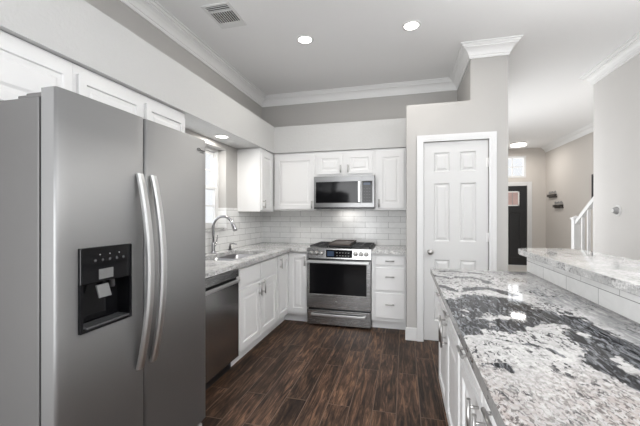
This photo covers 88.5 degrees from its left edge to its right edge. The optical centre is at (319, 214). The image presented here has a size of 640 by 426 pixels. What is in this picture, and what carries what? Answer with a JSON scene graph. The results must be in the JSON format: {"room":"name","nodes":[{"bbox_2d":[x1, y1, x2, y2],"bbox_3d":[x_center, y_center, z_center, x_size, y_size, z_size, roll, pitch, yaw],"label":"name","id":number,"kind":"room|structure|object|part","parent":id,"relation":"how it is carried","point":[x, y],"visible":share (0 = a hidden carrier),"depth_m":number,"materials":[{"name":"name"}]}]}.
{"room":"kitchen","nodes":[
{"label":"kitchen","id":0,"kind":"room"},
{"bbox_2d":[85,0,262,253],"bbox_3d":[-1.626,-0.184,2.120,0.188,3.020,5.894,0,0,14],"label":"wall","id":1,"kind":"structure","parent":0,"point":[117,10],"depth_m":3.80,"materials":[{"name":"grey paint"}]},
{"bbox_2d":[0,30,71,100],"bbox_3d":[-1.583,-0.642,1.301,0.316,0.335,1.010,0,0,14],"label":"upper cabinet","id":2,"kind":"object","parent":1,"relation":"attached to","point":[25,68],"visible":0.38,"depth_m":1.53,"materials":[{"name":"white paint"}]},
{"bbox_2d":[72,63,184,132],"bbox_3d":[-1.341,-0.642,2.239,0.316,0.335,0.925,0,0,14],"label":"upper cabinet","id":3,"kind":"object","parent":1,"relation":"attached to","point":[87,83],"visible":0.35,"depth_m":2.06,"materials":[{"name":"white paint"}]},
{"bbox_3d":[-1.254,-0.629,1.986,0.020,0.260,0.438,0,0,14],"label":"door","id":4,"kind":"part","parent":3,"relation":"part of","materials":[{"name":"white paint"}]},
{"bbox_3d":[-1.138,-0.629,2.435,0.020,0.260,0.405,0,0,14],"label":"door","id":5,"kind":"part","parent":3,"relation":"part of","materials":[{"name":"white paint"}]},
{"bbox_2d":[205,146,226,232],"bbox_3d":[-1.306,-0.279,3.298,0.180,0.940,1.136,0,0,14],"label":"window","id":6,"kind":"structure","parent":1,"relation":"in","point":[213,152],"depth_m":3.81,"materials":[{"name":"white paint"}]},
{"bbox_3d":[-1.379,-0.499,3.317,0.024,0.440,1.076,0,0,14],"label":"sash","id":7,"kind":"part","parent":6,"relation":"part of","materials":[{"name":"white paint"}]},
{"bbox_3d":[-1.352,-0.094,3.310,0.024,0.450,1.076,0,0,14],"label":"sash","id":8,"kind":"part","parent":6,"relation":"part of","materials":[{"name":"white paint"}]},
{"bbox_3d":[-1.364,-0.294,3.313,0.060,0.910,1.136,0,0,14],"label":"frame","id":9,"kind":"part","parent":6,"relation":"part of","materials":[{"name":"white paint"}]},
{"bbox_3d":[-1.277,0.176,3.291,0.120,0.030,1.136,0,0,14],"label":"sill","id":10,"kind":"part","parent":6,"relation":"part of","materials":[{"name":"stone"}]},
{"bbox_2d":[237,148,273,211],"bbox_3d":[-0.798,-0.422,4.248,0.365,0.775,0.428,0,0,14],"label":"upper cabinet","id":11,"kind":"object","parent":1,"relation":"attached to","point":[255,166],"visible":1,"depth_m":4.06,"materials":[{"name":"white paint"}]},
{"bbox_3d":[-0.679,-0.407,4.177,0.020,0.705,0.310,0,0,14],"label":"door","id":12,"kind":"part","parent":11,"relation":"part of","materials":[{"name":"white paint"}]},
{"bbox_2d":[0,0,405,153],"bbox_3d":[-0.575,-0.988,1.772,2.037,0.348,5.744,0,0,14],"label":"soffit","id":13,"kind":"structure","parent":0,"point":[77,32],"depth_m":2.36,"materials":[{"name":"grey paint"}]},
{"bbox_2d":[214,135,228,137],"bbox_3d":[-1.025,-0.811,3.435,0.154,0.007,0.154,0,0,14],"label":"recessed light","id":14,"kind":"object","parent":13,"relation":"in","point":[217,136],"visible":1,"depth_m":3.43,"materials":[{"name":"white plastic"}]},
{"bbox_2d":[262,90,456,245],"bbox_3d":[0.462,-0.184,4.544,2.661,3.020,0.158,0,0,14],"label":"wall","id":15,"kind":"structure","parent":0,"point":[378,227],"depth_m":4.51,"materials":[{"name":"white tile"}]},
{"bbox_2d":[274,152,321,210],"bbox_3d":[-0.304,-0.429,4.471,0.578,0.760,0.365,0,0,14],"label":"upper cabinet","id":16,"kind":"object","parent":15,"relation":"attached to","point":[294,173],"visible":0.93,"depth_m":4.34,"materials":[{"name":"white paint"}]},
{"bbox_2d":[316,149,374,176],"bbox_3d":[0.346,-0.648,4.304,0.762,0.323,0.365,0,0,14],"label":"upper cabinet","id":17,"kind":"object","parent":15,"relation":"attached to","point":[350,162],"visible":0.94,"depth_m":4.17,"materials":[{"name":"white paint"}]},
{"bbox_3d":[0.128,-0.636,4.222,0.320,0.247,0.020,0,0,14],"label":"door","id":18,"kind":"part","parent":17,"relation":"part of","materials":[{"name":"white paint"}]},
{"bbox_2d":[314,175,374,208],"bbox_3d":[0.335,-0.272,4.263,0.764,0.411,0.428,0,0,14],"label":"microwave","id":19,"kind":"object","parent":17,"relation":"attached to","point":[330,192],"visible":0.99,"depth_m":4.09,"materials":[{"name":"grey metal"}]},
{"bbox_3d":[0.222,-0.274,4.117,0.566,0.264,0.002,0,0,14],"label":"door glass","id":20,"kind":"part","parent":19,"relation":"part of","materials":[{"name":"black glass"}]},
{"bbox_3d":[0.482,-0.274,4.026,0.032,0.256,0.042,0,0,14],"label":"handle","id":21,"kind":"part","parent":19,"relation":"part of","materials":[{"name":"silver metal"}]},
{"bbox_3d":[0.587,-0.283,4.036,0.162,0.389,0.030,0,0,14],"label":"control panel","id":22,"kind":"part","parent":19,"relation":"part of","materials":[{"name":"silver metal"}]},
{"bbox_3d":[0.496,-0.636,4.127,0.316,0.247,0.020,0,0,14],"label":"door","id":23,"kind":"part","parent":17,"relation":"part of","materials":[{"name":"white paint"}]},
{"bbox_2d":[375,148,405,209],"bbox_3d":[0.897,-0.429,4.162,0.372,0.760,0.365,0,0,14],"label":"upper cabinet","id":24,"kind":"object","parent":15,"relation":"attached to","point":[390,164],"visible":0.98,"depth_m":4.03,"materials":[{"name":"white paint"}]},
{"bbox_2d":[200,265,526,425],"bbox_3d":[1.787,1.376,3.928,5.900,0.100,11.100,0,0,14],"label":"floor","id":25,"kind":"structure","parent":0,"point":[302,373],"depth_m":2.60,"materials":[{"name":"brown wood"}]},
{"bbox_2d":[0,86,204,425],"bbox_3d":[-1.166,0.437,1.685,0.881,1.778,0.905,0,0,14],"label":"refrigerator","id":26,"kind":"object","parent":25,"relation":"on","point":[102,205],"visible":1,"depth_m":1.30,"materials":[{"name":"grey metal"}]},
{"bbox_3d":[-0.912,0.399,1.361,0.071,1.703,0.405,0,0,14],"label":"freezer door","id":27,"kind":"part","parent":26,"relation":"part of","materials":[{"name":"silver metal"}]},
{"bbox_3d":[-0.799,0.262,1.503,0.079,0.897,0.040,0,0,14],"label":"handle","id":28,"kind":"part","parent":26,"relation":"part of","materials":[{"name":"silver metal"}]},
{"bbox_3d":[-0.778,0.262,1.582,0.079,0.897,0.040,0,0,14],"label":"handle","id":29,"kind":"part","parent":26,"relation":"part of","materials":[{"name":"silver metal"}]},
{"bbox_3d":[-0.797,0.399,1.802,0.072,1.703,0.494,0,0,14],"label":"fresh food door","id":30,"kind":"part","parent":26,"relation":"part of","materials":[{"name":"silver metal"}]},
{"bbox_2d":[205,268,239,390],"bbox_3d":[-1.050,0.892,2.592,0.632,0.868,0.599,0,0,14],"label":"dishwasher","id":31,"kind":"object","parent":25,"relation":"on","point":[221,290],"visible":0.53,"depth_m":2.54,"materials":[{"name":"grey metal"}]},
{"bbox_3d":[-0.791,0.497,2.525,0.048,0.067,0.597,0,0,14],"label":"control panel","id":32,"kind":"part","parent":31,"relation":"part of","materials":[{"name":"silver metal"}]},
{"bbox_3d":[-0.760,0.560,2.517,0.032,0.028,0.565,0,0,14],"label":"handle","id":33,"kind":"part","parent":31,"relation":"part of","materials":[{"name":"silver metal"}]},
{"bbox_2d":[231,253,276,365],"bbox_3d":[-0.868,0.889,3.325,0.659,0.874,0.893,0,0,14],"label":"base cabinet","id":34,"kind":"object","parent":25,"relation":"on","point":[258,280],"visible":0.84,"depth_m":3.18,"materials":[{"name":"white paint"}]},
{"bbox_3d":[-0.649,0.558,3.049,0.020,0.155,0.407,0,0,14],"label":"drawer","id":35,"kind":"part","parent":34,"relation":"part of","materials":[{"name":"white paint"}]},
{"bbox_3d":[-0.649,0.931,3.049,0.020,0.530,0.407,0,0,14],"label":"door","id":36,"kind":"part","parent":34,"relation":"part of","materials":[{"name":"white paint"}]},
{"bbox_3d":[-0.543,0.931,3.461,0.020,0.530,0.412,0,0,14],"label":"door","id":37,"kind":"part","parent":34,"relation":"part of","materials":[{"name":"white paint"}]},
{"bbox_3d":[-0.543,0.558,3.461,0.020,0.155,0.412,0,0,14],"label":"drawer","id":38,"kind":"part","parent":34,"relation":"part of","materials":[{"name":"white paint"}]},
{"bbox_2d":[271,251,308,330],"bbox_3d":[-0.538,0.889,4.208,0.857,0.874,0.978,0,0,14],"label":"base cabinet","id":39,"kind":"object","parent":25,"relation":"on","point":[291,272],"visible":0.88,"depth_m":4.00,"materials":[{"name":"white paint"}]},
{"bbox_2d":[205,242,311,278],"bbox_3d":[-0.742,0.431,3.434,0.867,0.038,2.590,0,0,14],"label":"countertop","id":40,"kind":"structure","parent":39,"relation":"on","point":[264,250],"depth_m":3.49,"materials":[{"name":"stone"}]},
{"bbox_2d":[210,215,236,253],"bbox_3d":[-0.997,0.211,3.460,0.311,0.401,0.124,0,0,14],"label":"faucet","id":41,"kind":"object","parent":40,"relation":"on","point":[213,243],"visible":1,"depth_m":3.44,"materials":[{"name":"silver metal"}]},
{"bbox_3d":[-1.025,0.161,3.435,0.238,0.301,0.029,0,0,14],"label":"spout","id":42,"kind":"part","parent":41,"relation":"part of","materials":[{"name":"silver metal"}]},
{"bbox_2d":[209,254,255,260],"bbox_3d":[-0.878,0.550,3.324,0.424,0.199,0.814,0,0,14],"label":"sink","id":43,"kind":"object","parent":40,"relation":"in","point":[231,257],"visible":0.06,"depth_m":3.64,"materials":[{"name":"silver metal"}]},
{"bbox_3d":[-0.929,0.550,3.126,0.424,0.199,0.404,0,0,14],"label":"bowl","id":44,"kind":"part","parent":43,"relation":"part of","materials":[{"name":"silver metal"}]},
{"bbox_3d":[-0.827,0.550,3.523,0.424,0.199,0.404,0,0,14],"label":"bowl","id":45,"kind":"part","parent":43,"relation":"part of","materials":[{"name":"silver metal"}]},
{"bbox_3d":[-0.438,0.838,3.870,0.020,0.715,0.332,0,0,14],"label":"door","id":46,"kind":"part","parent":39,"relation":"part of","materials":[{"name":"white paint"}]},
{"bbox_3d":[-0.270,0.838,4.015,0.228,0.715,0.020,0,0,14],"label":"door","id":47,"kind":"part","parent":39,"relation":"part of","materials":[{"name":"white paint"}]},
{"bbox_2d":[307,241,375,327],"bbox_3d":[0.287,0.851,4.137,0.764,0.950,0.700,0,0,14],"label":"range","id":48,"kind":"object","parent":25,"relation":"on","point":[339,278],"visible":0.93,"depth_m":3.85,"materials":[{"name":"silver metal"}]},
{"bbox_3d":[0.205,0.559,3.820,0.728,0.030,0.044,0,0,14],"label":"handle","id":49,"kind":"part","parent":48,"relation":"part of","materials":[{"name":"silver metal"}]},
{"bbox_3d":[0.206,1.184,3.824,0.644,0.028,0.040,0,0,14],"label":"handle","id":50,"kind":"part","parent":48,"relation":"part of","materials":[{"name":"silver metal"}]},
{"bbox_3d":[0.220,1.220,3.877,0.756,0.172,0.071,0,0,14],"label":"storage drawer","id":51,"kind":"part","parent":48,"relation":"part of","materials":[{"name":"silver metal"}]},
{"bbox_3d":[0.219,0.826,3.875,0.756,0.570,0.070,0,0,14],"label":"oven door","id":52,"kind":"part","parent":48,"relation":"part of","materials":[{"name":"silver metal"}]},
{"bbox_3d":[0.222,0.462,3.884,0.764,0.128,0.057,0,0,14],"label":"control panel","id":53,"kind":"part","parent":48,"relation":"part of","materials":[{"name":"silver metal"}]},
{"bbox_2d":[329,240,356,245],"bbox_3d":[0.294,0.358,4.158,0.270,0.034,0.490,0,0,14],"label":"griddle","id":54,"kind":"object","parent":48,"relation":"on","point":[335,242],"visible":1,"depth_m":4.10,"materials":[{"name":"grey"}]},
{"bbox_2d":[311,244,375,249],"bbox_3d":[0.298,0.411,4.182,0.764,0.020,0.608,0,0,14],"label":"cooktop","id":55,"kind":"object","parent":48,"relation":"in","point":[314,246],"depth_m":3.94,"materials":[{"name":"black metal"}]},
{"bbox_2d":[372,254,405,329],"bbox_3d":[0.852,0.889,4.015,0.385,0.874,0.659,0,0,14],"label":"base cabinet","id":56,"kind":"object","parent":25,"relation":"on","point":[388,270],"visible":0.96,"depth_m":3.74,"materials":[{"name":"white paint"}]},
{"bbox_2d":[372,245,405,254],"bbox_3d":[0.857,0.431,4.023,0.383,0.038,0.652,0,0,14],"label":"countertop","id":57,"kind":"structure","parent":56,"relation":"on","point":[378,249],"depth_m":3.83,"materials":[{"name":"stone"}]},
{"bbox_3d":[0.796,1.043,3.740,0.325,0.285,0.020,0,0,14],"label":"drawer","id":58,"kind":"part","parent":56,"relation":"part of","materials":[{"name":"white paint"}]},
{"bbox_3d":[0.796,0.741,3.740,0.325,0.260,0.020,0,0,14],"label":"drawer","id":59,"kind":"part","parent":56,"relation":"part of","materials":[{"name":"white paint"}]},
{"bbox_3d":[0.796,0.531,3.740,0.325,0.100,0.020,0,0,14],"label":"drawer","id":60,"kind":"part","parent":56,"relation":"part of","materials":[{"name":"white paint"}]},
{"bbox_2d":[435,291,459,425],"bbox_3d":[1.034,0.889,1.890,0.657,0.874,0.953,0,0,14],"label":"base cabinet","id":61,"kind":"object","parent":25,"relation":"on","point":[449,357],"visible":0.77,"depth_m":1.85,"materials":[{"name":"white paint"}]},
{"bbox_3d":[0.746,0.701,2.011,0.039,0.160,0.013,0,0,14],"label":"handle","id":62,"kind":"part","parent":61,"relation":"part of","materials":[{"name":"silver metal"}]},
{"bbox_3d":[0.820,0.543,2.180,0.020,0.135,0.438,0,0,14],"label":"drawer","id":63,"kind":"part","parent":61,"relation":"part of","materials":[{"name":"white paint"}]},
{"bbox_3d":[0.724,0.701,1.924,0.039,0.160,0.013,0,0,14],"label":"handle","id":64,"kind":"part","parent":61,"relation":"part of","materials":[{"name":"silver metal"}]},
{"bbox_3d":[0.820,0.918,2.180,0.020,0.555,0.438,0,0,14],"label":"door","id":65,"kind":"part","parent":61,"relation":"part of","materials":[{"name":"white paint"}]},
{"bbox_3d":[0.707,0.543,1.740,0.020,0.135,0.438,0,0,14],"label":"drawer","id":66,"kind":"part","parent":61,"relation":"part of","materials":[{"name":"white paint"}]},
{"bbox_3d":[0.707,0.918,1.740,0.020,0.555,0.438,0,0,14],"label":"door","id":67,"kind":"part","parent":61,"relation":"part of","materials":[{"name":"white paint"}]},
{"bbox_2d":[456,342,496,425],"bbox_3d":[0.800,0.889,0.980,0.657,0.874,0.918,0,0,14],"label":"base cabinet","id":68,"kind":"object","parent":25,"relation":"on","point":[474,408],"visible":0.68,"depth_m":1.19,"materials":[{"name":"white paint"}]},
{"bbox_3d":[0.555,0.533,1.269,0.039,0.013,0.100,0,0,14],"label":"handle","id":69,"kind":"part","parent":68,"relation":"part of","materials":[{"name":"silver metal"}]},
{"bbox_3d":[0.584,0.543,1.262,0.020,0.135,0.421,0,0,14],"label":"drawer","id":70,"kind":"part","parent":68,"relation":"part of","materials":[{"name":"white paint"}]},
{"bbox_3d":[0.584,0.918,1.262,0.020,0.555,0.421,0,0,14],"label":"door","id":71,"kind":"part","parent":68,"relation":"part of","materials":[{"name":"white paint"}]},
{"bbox_3d":[0.512,0.701,1.101,0.039,0.160,0.013,0,0,14],"label":"handle","id":72,"kind":"part","parent":68,"relation":"part of","materials":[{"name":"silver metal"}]},
{"bbox_3d":[0.489,0.701,1.014,0.039,0.160,0.013,0,0,14],"label":"handle","id":73,"kind":"part","parent":68,"relation":"part of","materials":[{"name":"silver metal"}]},
{"bbox_3d":[0.446,0.533,0.846,0.039,0.013,0.100,0,0,14],"label":"handle","id":74,"kind":"part","parent":68,"relation":"part of","materials":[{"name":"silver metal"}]},
{"bbox_3d":[0.474,0.543,0.839,0.020,0.135,0.421,0,0,14],"label":"drawer","id":75,"kind":"part","parent":68,"relation":"part of","materials":[{"name":"white paint"}]},
{"bbox_3d":[0.567,0.889,0.079,0.657,0.874,0.936,0,0,14],"label":"base cabinet","id":76,"kind":"object","parent":25,"relation":"on","visible":0},
{"bbox_2d":[430,268,639,425],"bbox_3d":[0.764,0.431,0.877,0.661,0.038,3.180,0,0,14],"label":"countertop","id":77,"kind":"structure","parent":76,"relation":"on","point":[539,352],"depth_m":1.00,"materials":[{"name":"stone"}]},
{"bbox_3d":[4.007,0.421,3.552,0.936,1.810,2.520,0,0,14],"label":"staircase","id":78,"kind":"structure","parent":25,"relation":"on","visible":0},
{"bbox_2d":[570,197,592,250],"bbox_3d":[3.665,0.179,4.203,0.116,2.294,1.658,0,0,14],"label":"stair railing","id":79,"kind":"object","parent":78,"relation":"attached to","point":[577,222],"visible":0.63,"depth_m":4.74,"materials":[{"name":"white paint"}]},
{"bbox_3d":[3.858,0.675,4.950,0.116,1.302,0.116,0,0,14],"label":"newel post","id":80,"kind":"part","parent":79,"relation":"part of","materials":[{"name":"white paint"}]},
{"bbox_3d":[3.653,-0.406,4.156,0.060,1.124,1.560,0,0,14],"label":"handrail","id":81,"kind":"part","parent":79,"relation":"part of","materials":[{"name":"white paint"}]},
{"bbox_2d":[156,0,639,148],"bbox_3d":[1.787,-1.744,3.928,5.900,0.100,11.100,0,0,14],"label":"ceiling","id":82,"kind":"structure","parent":0,"point":[355,43],"depth_m":3.20,"materials":[{"name":"white paint"}]},
{"bbox_2d":[201,1,246,28],"bbox_3d":[-0.811,-1.689,2.801,0.250,0.010,0.330,0,0,14],"label":"ceiling vent","id":83,"kind":"object","parent":82,"relation":"in","point":[223,14],"visible":1,"depth_m":2.79,"materials":[{"name":"white plastic"}]},
{"bbox_2d":[297,35,312,43],"bbox_3d":[-0.145,-1.691,3.186,0.164,0.007,0.164,0,0,14],"label":"recessed light","id":84,"kind":"object","parent":82,"relation":"in","point":[303,39],"visible":1,"depth_m":3.18,"materials":[{"name":"white plastic"}]},
{"bbox_2d":[402,20,420,30],"bbox_3d":[0.821,-1.691,2.949,0.164,0.007,0.164,0,0,14],"label":"recessed light","id":85,"kind":"object","parent":82,"relation":"in","point":[411,25],"visible":1,"depth_m":2.94,"materials":[{"name":"white plastic"}]},
{"bbox_2d":[510,141,526,147],"bbox_3d":[4.721,-1.648,7.819,0.350,0.092,0.350,0,0,14],"label":"ceiling light","id":86,"kind":"object","parent":82,"relation":"attached to","point":[522,143],"visible":1,"depth_m":7.71,"materials":[{"name":"white glass"}]},
{"bbox_2d":[406,55,507,327],"bbox_3d":[2.120,-0.184,6.211,0.966,3.020,5.913,0,0,14],"label":"wall","id":87,"kind":"structure","parent":0,"point":[481,105],"depth_m":3.32,"materials":[{"name":"grey paint"}]},
{"bbox_2d":[120,0,523,106],"bbox_3d":[0.575,-1.629,4.086,3.109,0.130,10.800,0,0,14],"label":"crown molding","id":88,"kind":"structure","parent":87,"relation":"attached to","point":[151,11],"depth_m":3.68,"materials":[{"name":"white paint"}]},
{"bbox_2d":[405,327,416,340],"bbox_3d":[0.957,1.258,3.450,0.120,0.135,0.014,0,0,14],"label":"baseboard","id":89,"kind":"structure","parent":87,"relation":"attached to","point":[410,333],"depth_m":3.44,"materials":[{"name":"white paint"}]},
{"bbox_2d":[417,131,496,341],"bbox_3d":[1.381,0.254,3.349,0.755,2.144,0.105,0,0,14],"label":"door","id":90,"kind":"structure","parent":87,"relation":"in","point":[452,176],"depth_m":3.38,"materials":[{"name":"white paint"}]},
{"bbox_3d":[1.141,0.391,3.393,0.060,0.060,0.070,0,0,14],"label":"knob","id":91,"kind":"part","parent":90,"relation":"part of","materials":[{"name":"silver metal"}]},
{"bbox_2d":[508,148,545,247],"bbox_3d":[4.545,-0.184,8.716,2.480,3.020,0.150,0,0,14],"label":"wall","id":92,"kind":"structure","parent":0,"point":[535,157],"depth_m":8.38,"materials":[{"name":"grey paint"}]},
{"bbox_2d":[508,156,525,177],"bbox_3d":[4.860,-1.224,8.598,0.920,0.560,0.102,0,0,14],"label":"window","id":93,"kind":"structure","parent":92,"relation":"in","point":[509,157],"depth_m":8.49,"materials":[{"name":"white paint"}]},
{"bbox_2d":[508,182,531,264],"bbox_3d":[4.887,0.246,8.562,1.110,2.160,0.109,0,0,14],"label":"door","id":94,"kind":"structure","parent":92,"relation":"in","point":[519,193],"depth_m":8.50,"materials":[{"name":"black paint"}]},
{"bbox_3d":[4.892,-0.404,8.562,0.540,0.380,0.012,0,0,14],"label":"lite frame","id":95,"kind":"part","parent":94,"relation":"part of","materials":[{"name":"white plastic"}]},
{"bbox_2d":[546,132,592,250],"bbox_3d":[4.476,-0.184,3.183,0.150,3.020,11.000,0,0,14],"label":"wall","id":96,"kind":"structure","parent":0,"point":[569,166],"depth_m":7.17,"materials":[{"name":"grey paint"}]},
{"bbox_2d":[547,191,556,197],"bbox_3d":[5.593,-0.479,7.925,0.055,0.159,0.440,0,0,14],"label":"wall rack","id":97,"kind":"object","parent":96,"relation":"attached to","point":[550,195],"visible":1,"depth_m":7.87,"materials":[{"name":"grey wood"}]},
{"bbox_2d":[553,201,563,207],"bbox_3d":[5.513,-0.219,7.615,0.055,0.159,0.440,0,0,14],"label":"wall rack","id":98,"kind":"object","parent":96,"relation":"attached to","point":[561,205],"visible":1,"depth_m":7.56,"materials":[{"name":"grey wood"}]},
{"bbox_2d":[541,122,592,152],"bbox_3d":[4.327,-1.629,3.119,0.106,0.130,10.800,0,0,14],"label":"crown molding","id":99,"kind":"structure","parent":96,"relation":"attached to","point":[587,129],"depth_m":7.00,"materials":[{"name":"white paint"}]},
{"bbox_2d":[591,174,592,198],"bbox_3d":[5.081,-0.434,5.888,0.030,0.640,0.720,0,0,14],"label":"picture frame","id":100,"kind":"object","parent":96,"relation":"attached to","point":[591,174],"visible":0.1,"depth_m":6.24,"materials":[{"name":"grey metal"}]},
{"bbox_2d":[593,53,639,260],"bbox_3d":[2.619,-0.184,1.065,0.120,3.020,5.970,0,0,14],"label":"wall","id":101,"kind":"structure","parent":0,"point":[616,97],"depth_m":3.52,"materials":[{"name":"paint"}]},
{"bbox_2d":[579,31,639,84],"bbox_3d":[2.581,-1.629,1.129,0.226,0.130,6.076,0,0,14],"label":"crown molding","id":102,"kind":"structure","parent":101,"relation":"attached to","point":[630,48],"depth_m":3.48,"materials":[{"name":"white paint"}]},
{"bbox_2d":[611,205,621,215],"bbox_3d":[3.164,-0.039,3.522,0.050,0.120,0.120,0,0,14],"label":"thermostat","id":103,"kind":"object","parent":101,"relation":"attached to","point":[616,210],"visible":1,"depth_m":3.50,"materials":[{"name":"white plastic"}]},
{"bbox_3d":[3.161,-0.039,3.522,0.041,0.083,0.083,0,0,14],"label":"knob","id":104,"kind":"part","parent":103,"relation":"part of","materials":[{"name":"grey plastic"}]},
{"bbox_3d":[1.205,0.811,0.750,0.240,1.030,3.255,0,0,14],"label":"wall","id":105,"kind":"structure","parent":0,"visible":0},
{"bbox_2d":[518,248,639,296],"bbox_3d":[1.274,0.275,0.818,0.440,0.039,3.420,0,0,14],"label":"countertop","id":106,"kind":"structure","parent":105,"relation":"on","point":[623,274],"depth_m":1.68,"materials":[{"name":"stone"}]},
{"bbox_2d":[527,258,639,323],"bbox_3d":[1.203,0.811,0.755,0.248,1.030,3.263,0,0,14],"label":"tile","id":107,"kind":"structure","parent":105,"relation":"attached to","point":[627,305],"depth_m":1.54,"materials":[{"name":"white tile"}]}
]}

